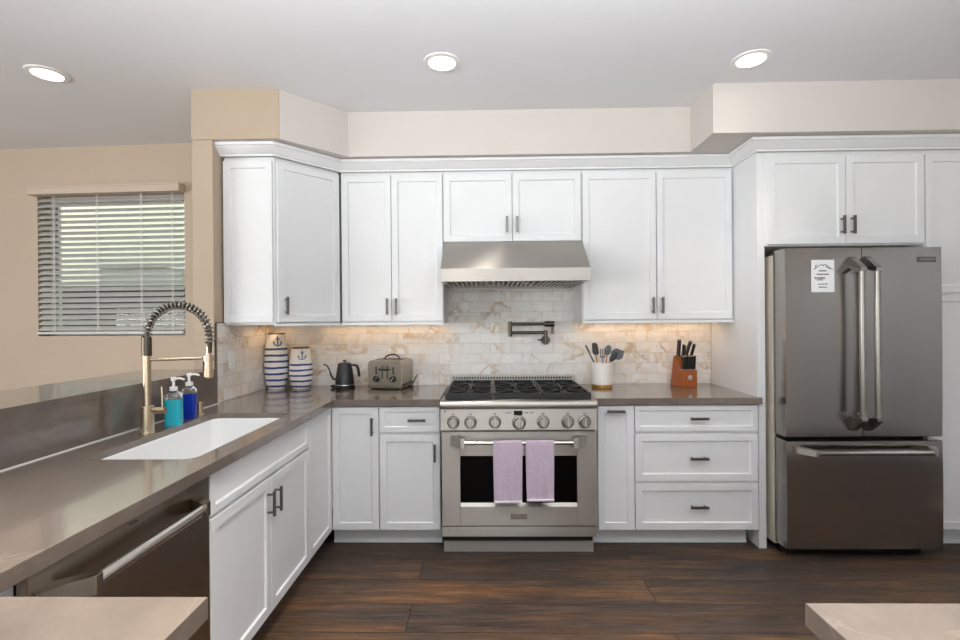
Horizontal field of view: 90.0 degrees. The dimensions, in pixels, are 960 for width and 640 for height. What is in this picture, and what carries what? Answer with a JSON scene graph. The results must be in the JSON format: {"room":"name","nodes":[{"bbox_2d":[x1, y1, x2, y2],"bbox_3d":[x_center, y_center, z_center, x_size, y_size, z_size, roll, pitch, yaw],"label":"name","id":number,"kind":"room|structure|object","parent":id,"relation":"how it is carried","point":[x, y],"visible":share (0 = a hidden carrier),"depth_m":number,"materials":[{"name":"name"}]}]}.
{"room":"kitchen","nodes":[
{"label":"kitchen","id":0,"kind":"room"},
{"bbox_2d":[0,143,193,390],"bbox_3d":[-3.749,0.049,3.805,4.650,2.743,0.160,0,0,4],"label":"wall","id":1,"kind":"structure","parent":0,"point":[28,358],"depth_m":3.69,"materials":[{"name":"beige paint"}]},
{"bbox_2d":[50,194,184,335],"bbox_3d":[-2.812,-0.426,3.789,1.186,1.092,0.056,0,0,4],"label":"window","id":2,"kind":"structure","parent":1,"relation":"in","point":[182,199],"depth_m":3.79,"materials":[{"name":"clear glass"}]},
{"bbox_2d":[25,182,184,334],"bbox_3d":[-2.824,-0.454,3.639,1.206,1.122,0.116,0,0,4],"label":"window blind","id":3,"kind":"object","parent":2,"relation":"attached to","point":[161,187],"visible":0.95,"depth_m":3.66,"materials":[{"name":"paint"}]},
{"bbox_2d":[191,89,279,402],"bbox_3d":[-1.410,0.031,3.178,0.516,2.743,0.772,0,0,1],"label":"wall","id":4,"kind":"structure","parent":0,"point":[247,113],"depth_m":2.80,"materials":[{"name":"beige paint"}]},
{"bbox_2d":[0,403,218,471],"bbox_3d":[-1.553,0.489,1.514,0.005,0.006,2.593,0,0,1],"label":"trim","id":5,"kind":"structure","parent":4,"relation":"attached to","point":[216,403],"depth_m":1.82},
{"bbox_2d":[215,322,223,374],"bbox_3d":[-1.546,0.252,2.848,0.012,0.475,0.077,0,0,1],"label":"trim","id":6,"kind":"structure","parent":4,"relation":"attached to","point":[216,322],"depth_m":2.81,"materials":[{"name":"silver metal"}]},
{"bbox_2d":[217,323,272,402],"bbox_3d":[-1.542,0.254,3.186,0.009,0.470,0.742,0,0,1],"label":"tiled wall","id":7,"kind":"structure","parent":4,"relation":"attached to","point":[248,342],"depth_m":3.09,"materials":[{"name":"tile"}]},
{"bbox_2d":[229,350,235,369],"bbox_3d":[-1.517,0.245,2.938,0.008,0.116,0.072,0,0,1],"label":"outlet","id":8,"kind":"object","parent":7,"relation":"attached to","point":[232,365],"visible":1,"depth_m":2.93,"materials":[{"name":"white plastic"}]},
{"bbox_2d":[223,157,341,325],"bbox_3d":[-1.236,-0.474,3.214,0.610,1.026,0.670,0,0,1],"label":"upper cabinet","id":9,"kind":"object","parent":4,"relation":"attached to","point":[282,246],"visible":0.99,"depth_m":2.90,"materials":[{"name":"white wood"}]},
{"bbox_2d":[214,134,959,172],"bbox_3d":[0.876,-1.034,2.977,4.869,0.068,0.401,0,0,1],"label":"trim","id":10,"kind":"structure","parent":9,"relation":"attached to","point":[753,145],"depth_m":3.10,"materials":[{"name":"white wood"}]},
{"bbox_2d":[0,0,959,148],"bbox_3d":[-0.642,-1.394,0.199,10.800,0.100,8.500,0,0,1],"label":"ceiling","id":11,"kind":"structure","parent":0,"point":[133,67],"depth_m":2.41,"materials":[{"name":"paint"}]},
{"bbox_2d":[23,64,70,82],"bbox_3d":[-2.339,-1.328,2.594,0.192,0.008,0.192,0,0,1],"label":"recessed light","id":12,"kind":"object","parent":11,"relation":"in","point":[45,73],"visible":1,"depth_m":2.58,"materials":[{"name":"white plastic"}]},
{"bbox_2d":[424,52,459,71],"bbox_3d":[-0.199,-1.345,2.510,0.192,0.008,0.192,0,0,1],"label":"recessed light","id":13,"kind":"object","parent":11,"relation":"in","point":[437,61],"visible":1,"depth_m":2.50,"materials":[{"name":"white plastic"}]},
{"bbox_2d":[730,49,771,68],"bbox_3d":[1.415,-1.359,2.505,0.192,0.008,0.192,0,0,1],"label":"recessed light","id":14,"kind":"object","parent":11,"relation":"in","point":[756,57],"visible":1,"depth_m":2.50,"materials":[{"name":"white plastic"}]},
{"bbox_2d":[331,383,705,507],"bbox_3d":[1.084,0.010,3.580,5.490,2.743,0.120,0,0,1],"label":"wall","id":15,"kind":"structure","parent":0,"point":[697,383],"depth_m":3.56,"materials":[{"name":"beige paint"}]},
{"bbox_2d":[341,171,447,324],"bbox_3d":[-0.585,-0.480,3.351,0.687,1.026,0.375,0,0,1],"label":"upper cabinet","id":16,"kind":"object","parent":15,"relation":"attached to","point":[392,227],"visible":1,"depth_m":3.21,"materials":[{"name":"white wood"}]},
{"bbox_2d":[273,287,710,385],"bbox_3d":[0.072,0.103,3.533,3.225,0.746,0.010,0,0,1],"label":"tiled wall","id":17,"kind":"structure","parent":15,"relation":"attached to","point":[475,339],"depth_m":3.53,"materials":[{"name":"tile"}]},
{"bbox_2d":[508,321,554,344],"bbox_3d":[0.372,0.095,3.482,0.329,0.174,0.081,0,0,1],"label":"pot filler","id":18,"kind":"object","parent":17,"relation":"attached to","point":[545,339],"visible":1,"depth_m":3.47,"materials":[{"name":"silver metal"}]},
{"bbox_2d":[443,170,580,242],"bbox_3d":[0.216,-0.758,3.336,0.918,0.483,0.375,0,0,1],"label":"upper cabinet","id":19,"kind":"object","parent":15,"relation":"attached to","point":[512,205],"visible":0.99,"depth_m":3.19,"materials":[{"name":"white wood"}]},
{"bbox_2d":[440,242,590,289],"bbox_3d":[0.220,-0.370,3.219,0.912,0.288,0.608,0,0,1],"label":"range hood","id":20,"kind":"object","parent":19,"relation":"attached to","point":[501,265],"visible":1,"depth_m":3.00,"materials":[{"name":"silver metal"}]},
{"bbox_2d":[573,167,733,322],"bbox_3d":[1.176,-0.494,3.320,0.997,1.026,0.375,0,0,1],"label":"upper cabinet","id":21,"kind":"object","parent":15,"relation":"attached to","point":[657,243],"visible":0.99,"depth_m":3.18,"materials":[{"name":"white wood"}]},
{"bbox_2d":[764,150,924,256],"bbox_3d":[2.184,-0.731,3.152,0.934,0.568,0.656,0,0,1],"label":"upper cabinet","id":22,"kind":"object","parent":15,"relation":"attached to","point":[813,199],"visible":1,"depth_m":2.87,"materials":[{"name":"white wood"}]},
{"bbox_2d":[213,79,959,174],"bbox_3d":[0.877,-1.216,3.140,4.870,0.287,0.765,0,0,1],"label":"soffit","id":23,"kind":"structure","parent":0,"point":[725,116],"depth_m":3.02,"materials":[{"name":"beige paint"}]},
{"bbox_2d":[251,508,959,639],"bbox_3d":[-0.619,1.429,0.202,10.800,0.060,8.500,0,0,1],"label":"floor","id":24,"kind":"structure","parent":0,"point":[346,590],"depth_m":2.46,"materials":[{"name":"brown wood"}]},
{"bbox_2d":[0,586,12,596],"bbox_3d":[-1.028,0.965,0.609,1.055,0.873,0.762,0,0,1],"label":"base cabinet","id":25,"kind":"object","parent":24,"relation":"on","point":[9,592],"visible":0.02,"depth_m":0.98,"materials":[{"name":"white wood"}]},
{"bbox_2d":[0,385,448,639],"bbox_3d":[-0.908,0.505,1.870,1.296,0.040,3.348,0,0,1],"label":"countertop","id":26,"kind":"structure","parent":25,"relation":"on","point":[52,507],"depth_m":1.31,"materials":[{"name":"beige stone"}]},
{"bbox_2d":[164,377,184,426],"bbox_3d":[-1.416,0.377,2.233,0.083,0.224,0.066,0,0,-19],"label":"soap bottle","id":27,"kind":"object","parent":26,"relation":"on","point":[173,400],"visible":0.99,"depth_m":2.20,"materials":[{"name":"teal plastic"}]},
{"bbox_2d":[164,390,182,399],"bbox_3d":[-1.424,0.343,2.230,0.066,0.044,0.066,0,0,-19],"label":"bottle","id":28,"kind":"object","parent":27,"relation":"on","point":[172,394],"depth_m":2.21,"materials":[{"name":"clear plastic"}]},
{"bbox_2d":[139,301,214,434],"bbox_3d":[-1.309,0.202,2.073,0.327,0.572,0.062,0,0,1],"label":"faucet","id":29,"kind":"object","parent":26,"relation":"on","point":[147,410],"visible":1,"depth_m":2.06,"materials":[{"name":"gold metal"}]},
{"bbox_2d":[101,418,278,459],"bbox_3d":[-1.196,0.644,2.096,0.402,0.260,0.829,0,0,1],"label":"sink","id":30,"kind":"object","parent":26,"relation":"in","point":[198,440],"visible":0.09,"depth_m":2.34,"materials":[{"name":"ceramic"}]},
{"bbox_2d":[181,373,199,418],"bbox_3d":[-1.446,0.377,2.404,0.081,0.224,0.062,0,0,-19],"label":"soap bottle","id":31,"kind":"object","parent":26,"relation":"on","point":[189,392],"visible":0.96,"depth_m":2.38,"materials":[{"name":"blue plastic"}]},
{"bbox_2d":[181,386,196,393],"bbox_3d":[-1.455,0.343,2.400,0.062,0.044,0.062,0,0,-19],"label":"bottle","id":32,"kind":"object","parent":31,"relation":"on","point":[187,389],"depth_m":2.38,"materials":[{"name":"clear plastic"}]},
{"bbox_2d":[197,402,203,415],"bbox_3d":[-1.445,0.456,2.470,0.044,0.066,0.044,0,0,1],"label":"air gap","id":33,"kind":"object","parent":26,"relation":"on","point":[199,404],"visible":0.73,"depth_m":2.46,"materials":[{"name":"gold metal"}]},
{"bbox_2d":[264,333,288,389],"bbox_3d":[-1.450,0.290,3.415,0.164,0.396,0.164,0,0,-23],"label":"vase","id":34,"kind":"object","parent":26,"relation":"on","point":[276,361],"visible":1,"depth_m":3.35,"materials":[{"name":"ceramic"}]},
{"bbox_2d":[289,347,312,388],"bbox_3d":[-1.282,0.340,3.433,0.164,0.293,0.164,0,0,-19],"label":"vase","id":35,"kind":"object","parent":26,"relation":"on","point":[300,363],"visible":1,"depth_m":3.37,"materials":[{"name":"ceramic"}]},
{"bbox_2d":[330,384,354,389],"bbox_3d":[-0.977,0.470,3.398,0.189,0.029,0.144,0,0,16],"label":"dock","id":36,"kind":"object","parent":26,"relation":"on","point":[333,385],"visible":0.79,"depth_m":3.34,"materials":[{"name":"black plastic"}]},
{"bbox_2d":[323,360,359,386],"bbox_3d":[-0.974,0.373,3.384,0.239,0.181,0.135,0,0,-24],"label":"kettle","id":37,"kind":"object","parent":36,"relation":"on","point":[344,374],"visible":1,"depth_m":3.35,"materials":[{"name":"black metal"}]},
{"bbox_2d":[368,354,416,388],"bbox_3d":[-0.619,0.363,3.445,0.297,0.236,0.294,0,0,10],"label":"toaster","id":38,"kind":"object","parent":26,"relation":"on","point":[387,373],"visible":0.99,"depth_m":3.33,"materials":[{"name":"silver metal"}]},
{"bbox_2d":[13,476,210,639],"bbox_3d":[-1.182,0.966,1.322,0.660,0.872,0.652,0,0,1],"label":"dishwasher","id":39,"kind":"object","parent":24,"relation":"on","point":[163,551],"visible":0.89,"depth_m":1.33,"materials":[{"name":"silver metal"}]},
{"bbox_2d":[209,420,309,639],"bbox_3d":[-1.195,0.965,2.111,0.626,0.873,0.909,0,0,1],"label":"base cabinet","id":40,"kind":"object","parent":24,"relation":"on","point":[259,519],"visible":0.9,"depth_m":2.00,"materials":[{"name":"white wood"}]},
{"bbox_2d":[296,408,331,578],"bbox_3d":[-1.201,0.964,2.795,0.591,0.873,0.455,0,0,1],"label":"base cabinet","id":41,"kind":"object","parent":24,"relation":"on","point":[320,440],"visible":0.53,"depth_m":2.75,"materials":[{"name":"white wood"}]},
{"bbox_2d":[332,406,382,541],"bbox_3d":[-0.764,0.960,3.209,0.308,0.873,0.641,0,0,1],"label":"base cabinet","id":42,"kind":"object","parent":24,"relation":"on","point":[355,429],"visible":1,"depth_m":2.93,"materials":[{"name":"white wood"}]},
{"bbox_2d":[379,406,442,541],"bbox_3d":[-0.422,0.958,3.203,0.372,0.873,0.641,0,0,1],"label":"base cabinet","id":43,"kind":"object","parent":24,"relation":"on","point":[410,436],"visible":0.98,"depth_m":2.93,"materials":[{"name":"white wood"}]},
{"bbox_2d":[440,375,597,551],"bbox_3d":[0.232,0.896,3.120,0.910,0.985,0.773,0,0,1],"label":"range","id":44,"kind":"object","parent":24,"relation":"on","point":[476,411],"visible":1,"depth_m":2.82,"materials":[{"name":"silver metal"}]},
{"bbox_2d":[493,440,521,502],"bbox_3d":[0.160,0.867,2.747,0.168,0.356,0.045,0,0,1],"label":"hand towel","id":45,"kind":"object","parent":44,"relation":"hanging from","point":[507,454],"visible":1,"depth_m":2.73,"materials":[{"name":"fabric"}]},
{"bbox_2d":[525,440,553,501],"bbox_3d":[0.343,0.861,2.744,0.162,0.346,0.045,0,0,1],"label":"hand towel","id":46,"kind":"object","parent":44,"relation":"hanging from","point":[539,453],"visible":1,"depth_m":2.73,"materials":[{"name":"fabric"}]},
{"bbox_2d":[593,405,634,541],"bbox_3d":[0.821,0.948,3.181,0.235,0.873,0.641,0,0,1],"label":"base cabinet","id":47,"kind":"object","parent":24,"relation":"on","point":[615,493],"visible":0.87,"depth_m":2.90,"materials":[{"name":"white wood"}]},
{"bbox_2d":[631,404,758,541],"bbox_3d":[1.312,0.944,3.172,0.744,0.873,0.641,0,0,1],"label":"base cabinet","id":48,"kind":"object","parent":24,"relation":"on","point":[696,466],"visible":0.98,"depth_m":2.89,"materials":[{"name":"white wood"}]},
{"bbox_2d":[579,383,762,404],"bbox_3d":[1.194,0.487,3.189,0.996,0.040,0.636,0,0,1],"label":"countertop","id":49,"kind":"structure","parent":48,"relation":"on","point":[708,393],"depth_m":2.97,"materials":[{"name":"beige stone"}]},
{"bbox_2d":[591,361,612,387],"bbox_3d":[0.854,0.382,3.360,0.145,0.175,0.145,0,0,1],"label":"utensil crock","id":50,"kind":"object","parent":49,"relation":"on","point":[601,373],"visible":0.97,"depth_m":3.30,"materials":[{"name":"beige ceramic"}]},
{"bbox_2d":[592,343,598,362],"bbox_3d":[0.823,0.300,3.394,0.062,0.279,0.012,0,0,-5],"label":"spatula","id":51,"kind":"object","parent":50,"relation":"in","point":[595,350],"visible":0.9,"depth_m":3.39,"materials":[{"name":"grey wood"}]},
{"bbox_2d":[600,349,604,362],"bbox_3d":[0.850,0.319,3.322,0.035,0.240,0.014,0,0,1],"label":"fork","id":52,"kind":"object","parent":50,"relation":"in","point":[602,356],"visible":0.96,"depth_m":3.32,"materials":[{"name":"grey plastic"}]},
{"bbox_2d":[605,345,610,362],"bbox_3d":[0.885,0.306,3.347,0.064,0.266,0.017,0,0,7],"label":"spoon","id":53,"kind":"object","parent":50,"relation":"in","point":[608,347],"visible":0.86,"depth_m":3.34,"materials":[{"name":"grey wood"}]},
{"bbox_2d":[609,352,617,362],"bbox_3d":[0.893,0.330,3.319,0.117,0.220,0.019,0,0,17],"label":"skimmer","id":54,"kind":"object","parent":50,"relation":"in","point":[614,355],"visible":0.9,"depth_m":3.30,"materials":[{"name":"grey plastic"}]},
{"bbox_2d":[608,348,623,362],"bbox_3d":[0.922,0.320,3.387,0.196,0.240,0.011,0,0,-3],"label":"turner","id":55,"kind":"object","parent":50,"relation":"in","point":[620,352],"visible":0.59,"depth_m":3.39,"materials":[{"name":"grey plastic"}]},
{"bbox_2d":[670,355,696,387],"bbox_3d":[1.433,0.356,3.376,0.114,0.217,0.149,0,0,-12],"label":"knife block","id":56,"kind":"object","parent":49,"relation":"on","point":[679,377],"visible":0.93,"depth_m":3.32,"materials":[{"name":"brown wood"}]},
{"bbox_2d":[676,339,681,356],"bbox_3d":[1.394,0.195,3.361,0.014,0.128,0.044,0,0,-12],"label":"knife","id":57,"kind":"object","parent":56,"relation":"in","point":[678,340],"visible":1,"depth_m":3.35,"materials":[{"name":"black plastic"}]},
{"bbox_2d":[681,356,684,369],"bbox_3d":[1.405,0.297,3.320,0.022,0.101,0.028,0,0,-12],"label":"knife","id":58,"kind":"object","parent":56,"relation":"in","point":[683,357],"visible":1,"depth_m":3.31,"materials":[{"name":"black plastic"}]},
{"bbox_2d":[681,344,685,359],"bbox_3d":[1.421,0.228,3.346,0.015,0.118,0.040,0,0,-11],"label":"knife","id":59,"kind":"object","parent":56,"relation":"in","point":[683,345],"visible":0.83,"depth_m":3.34,"materials":[{"name":"black plastic"}]},
{"bbox_2d":[684,356,686,369],"bbox_3d":[1.423,0.297,3.324,0.022,0.101,0.028,0,0,-12],"label":"knife","id":60,"kind":"object","parent":56,"relation":"in","point":[685,358],"visible":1,"depth_m":3.32,"materials":[{"name":"black plastic"}]},
{"bbox_2d":[686,356,688,369],"bbox_3d":[1.441,0.297,3.327,0.022,0.101,0.028,0,0,-12],"label":"knife","id":61,"kind":"object","parent":56,"relation":"in","point":[687,364],"visible":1,"depth_m":3.32,"materials":[{"name":"black plastic"}]},
{"bbox_2d":[685,340,692,355],"bbox_3d":[1.470,0.198,3.382,0.052,0.112,0.029,0,0,9],"label":"knife","id":62,"kind":"object","parent":56,"relation":"on","point":[690,341],"visible":0.85,"depth_m":3.37,"materials":[{"name":"black plastic"}]},
{"bbox_2d":[688,355,691,369],"bbox_3d":[1.458,0.296,3.331,0.022,0.101,0.028,0,0,-12],"label":"knife","id":63,"kind":"object","parent":56,"relation":"in","point":[690,356],"visible":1,"depth_m":3.33,"materials":[{"name":"black plastic"}]},
{"bbox_2d":[691,355,693,369],"bbox_3d":[1.476,0.296,3.334,0.022,0.101,0.028,0,0,-12],"label":"knife","id":64,"kind":"object","parent":56,"relation":"in","point":[692,357],"visible":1,"depth_m":3.33,"materials":[{"name":"black plastic"}]},
{"bbox_2d":[690,343,695,354],"bbox_3d":[1.492,0.221,3.368,0.046,0.113,0.026,0,0,14],"label":"knife","id":65,"kind":"object","parent":56,"relation":"in","point":[693,345],"visible":0.63,"depth_m":3.36,"materials":[{"name":"black plastic"}]},
{"bbox_2d":[693,355,695,369],"bbox_3d":[1.494,0.296,3.338,0.022,0.101,0.028,0,0,-12],"label":"knife","id":66,"kind":"object","parent":56,"relation":"in","point":[694,363],"visible":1,"depth_m":3.33,"materials":[{"name":"black plastic"}]},
{"bbox_2d":[711,152,766,547],"bbox_3d":[1.702,0.183,3.194,0.044,2.388,0.609,0,0,1],"label":"gable","id":67,"kind":"object","parent":24,"relation":"on","point":[738,346],"visible":0.56,"depth_m":2.99,"materials":[{"name":"white wood"}]},
{"bbox_2d":[764,247,942,551],"bbox_3d":[2.193,0.480,3.055,0.878,1.786,0.832,0,0,1],"label":"refrigerator","id":68,"kind":"object","parent":24,"relation":"on","point":[854,388],"visible":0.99,"depth_m":2.73,"materials":[{"name":"metal"}]},
{"bbox_2d":[811,260,834,291],"bbox_3d":[1.952,-0.251,2.732,0.130,0.184,0.002,0,0,1],"label":"notice","id":69,"kind":"object","parent":68,"relation":"attached to","point":[822,271],"visible":1,"depth_m":2.73,"materials":[{"name":"paper"}]},
{"bbox_2d":[912,149,959,542],"bbox_3d":[2.991,0.172,3.157,0.660,2.388,0.621,0,0,1],"label":"pantry cabinet","id":70,"kind":"object","parent":24,"relation":"on","point":[941,167],"visible":0.13,"depth_m":2.86,"materials":[{"name":"white wood"}]},
{"bbox_3d":[1.367,0.946,0.439,1.600,0.873,0.645,0,0,1],"label":"cabinet","id":71,"kind":"object","parent":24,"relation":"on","visible":0},
{"bbox_2d":[805,603,959,639],"bbox_3d":[1.369,0.489,0.439,1.658,0.040,0.706,0,0,1],"label":"countertop","id":72,"kind":"structure","parent":71,"relation":"on","point":[827,621],"depth_m":0.76,"materials":[{"name":"beige stone"}]},
{"bbox_3d":[-1.639,0.864,1.485,0.124,1.084,2.632,0,0,1],"label":"wall","id":73,"kind":"structure","parent":0,"visible":0},
{"bbox_2d":[0,369,217,469],"bbox_3d":[-1.763,0.389,1.502,0.422,0.198,2.603,0,0,1],"label":"bar ledge","id":74,"kind":"object","parent":73,"relation":"on","point":[39,421],"visible":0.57,"depth_m":1.89,"materials":[{"name":"beige stone"}]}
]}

